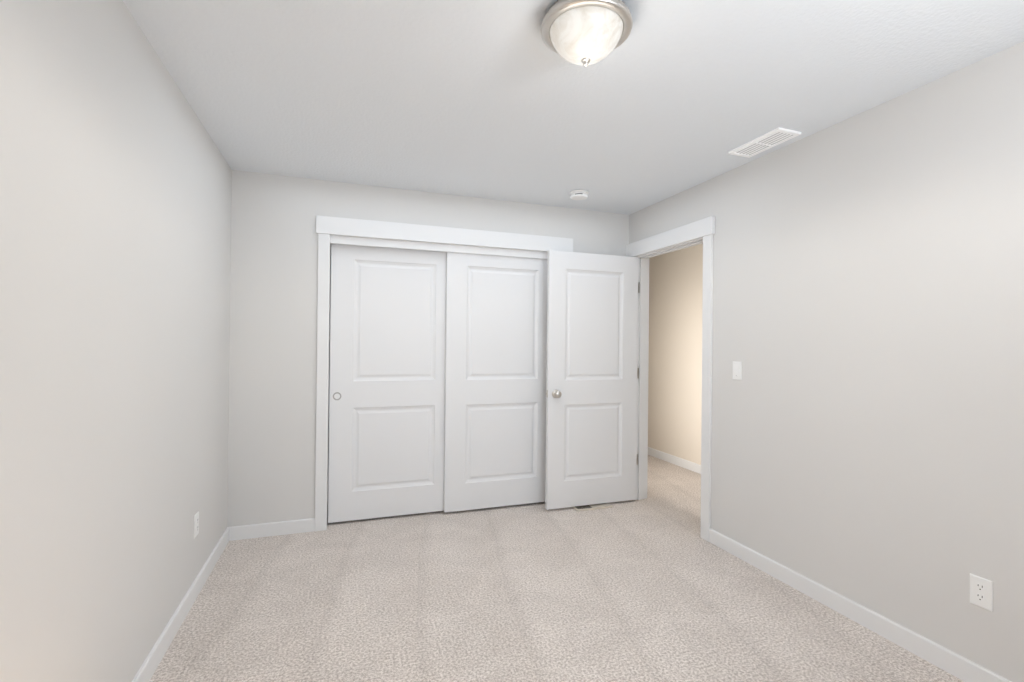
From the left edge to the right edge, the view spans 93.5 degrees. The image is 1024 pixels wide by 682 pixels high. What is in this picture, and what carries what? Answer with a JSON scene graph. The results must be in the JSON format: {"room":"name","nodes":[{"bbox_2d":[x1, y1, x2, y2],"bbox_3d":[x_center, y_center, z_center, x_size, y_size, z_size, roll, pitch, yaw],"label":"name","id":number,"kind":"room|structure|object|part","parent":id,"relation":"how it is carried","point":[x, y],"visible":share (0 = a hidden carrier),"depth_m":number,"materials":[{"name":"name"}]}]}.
{"room":"empty bedroom","nodes":[
{"label":"empty bedroom","id":0,"kind":"room"},
{"bbox_2d":[0,0,231,681],"bbox_3d":[-1.313,0.090,1.446,0.115,2.440,5.130,1,0,-19],"label":"wall","id":1,"kind":"structure","parent":0,"point":[115,214],"depth_m":1.49,"materials":[{"name":"paint"}]},
{"bbox_2d":[132,527,231,681],"bbox_3d":[-1.158,1.266,1.159,0.013,0.088,4.257,1,0,-19],"label":"baseboard","id":2,"kind":"structure","parent":1,"relation":"attached to","point":[146,671],"depth_m":2.20,"materials":[{"name":"white wood"}]},
{"bbox_2d":[194,511,198,537],"bbox_3d":[-1.621,0.945,2.477,0.008,0.114,0.070,1,0,-19],"label":"electrical outlet","id":3,"kind":"object","parent":1,"relation":"attached to","point":[196,524],"visible":1,"depth_m":2.46,"materials":[{"name":"white plastic"}]},
{"bbox_2d":[227,170,628,526],"bbox_3d":[-0.445,0.107,3.728,3.040,2.440,0.115,1,0,-19],"label":"wall","id":4,"kind":"structure","parent":0,"point":[273,362],"depth_m":3.29,"materials":[{"name":"paint"}]},
{"bbox_2d":[232,518,314,540],"bbox_3d":[-1.603,1.270,3.252,0.504,0.088,0.013,1,0,-19],"label":"baseboard","id":5,"kind":"structure","parent":4,"relation":"attached to","point":[302,525],"depth_m":3.24,"materials":[{"name":"white wood"}]},
{"bbox_2d":[315,215,572,531],"bbox_3d":[-0.457,0.235,3.710,1.970,2.184,0.141,1,0,-19],"label":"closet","id":6,"kind":"structure","parent":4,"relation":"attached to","point":[359,241],"depth_m":3.66,"materials":[{"name":"white wood"}]},
{"bbox_2d":[149,455,963,681],"bbox_3d":[0.487,1.358,2.742,4.400,0.050,6.380,1,0,-19],"label":"floor","id":7,"kind":"structure","parent":0,"point":[653,586],"depth_m":2.38,"materials":[{"name":"beige carpet"}]},
{"bbox_2d":[572,503,611,511],"bbox_3d":[0.638,1.333,3.886,0.315,0.011,0.132,1,0,-19],"label":"floor vent","id":8,"kind":"object","parent":7,"relation":"in","point":[591,507],"visible":0.65,"depth_m":3.86,"materials":[{"name":"beige metal"}]},
{"bbox_2d":[123,0,1023,214],"bbox_3d":[0.512,-1.132,2.752,4.400,0.050,6.380,1,0,-19],"label":"ceiling","id":9,"kind":"structure","parent":0,"point":[501,100],"depth_m":2.07,"materials":[{"name":"white paint"}]},
{"bbox_2d":[570,190,588,199],"bbox_3d":[0.498,-1.082,3.581,0.140,0.044,0.140,1,0,-19],"label":"smoke detector","id":10,"kind":"object","parent":9,"relation":"attached to","point":[579,194],"visible":1,"depth_m":3.54,"materials":[{"name":"white plastic"}]},
{"bbox_2d":[541,0,632,66],"bbox_3d":[0.253,-1.027,1.648,0.310,0.174,0.310,1,0,-19],"label":"ceiling lamp","id":11,"kind":"object","parent":9,"relation":"attached to","point":[585,33],"visible":1,"depth_m":1.58,"materials":[{"name":"white glass"}]},
{"bbox_2d":[728,127,800,157],"bbox_3d":[1.389,-1.093,2.665,0.158,0.011,0.344,1,0,-19],"label":"ceiling vent","id":12,"kind":"object","parent":9,"relation":"in","point":[770,139],"visible":1,"depth_m":2.64,"materials":[{"name":"white metal"}]},
{"bbox_2d":[648,244,702,464],"bbox_3d":[2.329,0.136,4.001,0.115,2.440,5.230,1,0,-19],"label":"wall","id":13,"kind":"structure","parent":0,"point":[675,355],"depth_m":5.30,"materials":[{"name":"paint"}]},
{"bbox_2d":[648,447,700,473],"bbox_3d":[2.258,1.312,3.975,0.013,0.088,5.000,1,0,-19],"label":"baseboard","id":14,"kind":"structure","parent":13,"relation":"attached to","point":[689,465],"depth_m":5.28,"materials":[{"name":"white wood"}]},
{"bbox_2d":[629,41,1023,681],"bbox_3d":[1.455,0.124,3.083,0.115,2.440,6.380,1,0,-19],"label":"wall","id":15,"kind":"structure","parent":0,"point":[867,451],"depth_m":2.19,"materials":[{"name":"paint"}]},
{"bbox_2d":[626,216,714,541],"bbox_3d":[1.233,0.309,3.707,0.115,2.070,0.851,1,0,-19],"label":"door frame","id":16,"kind":"structure","parent":15,"relation":"in","point":[642,380],"depth_m":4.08,"materials":[{"name":"white wood"}]},
{"bbox_2d":[545,250,639,509],"bbox_3d":[0.676,0.308,3.918,0.863,2.027,0.169,1,0,-19],"label":"door","id":17,"kind":"structure","parent":16,"relation":"attached to","point":[591,380],"depth_m":3.89,"materials":[{"name":"white wood"}]},
{"bbox_3d":[0.337,0.414,3.799,0.065,0.065,0.169,1,0,-19],"label":"knob","id":18,"kind":"part","parent":17,"relation":"part of","materials":[{"name":"silver metal"}]},
{"bbox_3d":[0.674,0.271,3.926,0.863,1.546,0.045,1,0,-19],"label":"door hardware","id":19,"kind":"part","parent":17,"relation":"part of","materials":[{"name":"white wood"}]},
{"bbox_2d":[733,361,741,379],"bbox_3d":[1.409,0.186,3.020,0.012,0.114,0.070,1,0,-19],"label":"light switch","id":20,"kind":"object","parent":15,"relation":"attached to","point":[737,370],"visible":1,"depth_m":3.01,"materials":[{"name":"white plastic"}]},
{"bbox_2d":[709,529,1011,681],"bbox_3d":[1.865,1.299,1.688,0.013,0.088,3.247,1,0,-19],"label":"baseboard","id":21,"kind":"structure","parent":15,"relation":"attached to","point":[960,667],"depth_m":2.25,"materials":[{"name":"white wood"}]},
{"bbox_2d":[970,573,992,611],"bbox_3d":[1.811,0.971,1.860,0.008,0.114,0.070,1,0,-19],"label":"electrical outlet","id":22,"kind":"object","parent":15,"relation":"attached to","point":[981,591],"visible":1,"depth_m":1.85,"materials":[{"name":"white plastic"}]}
]}

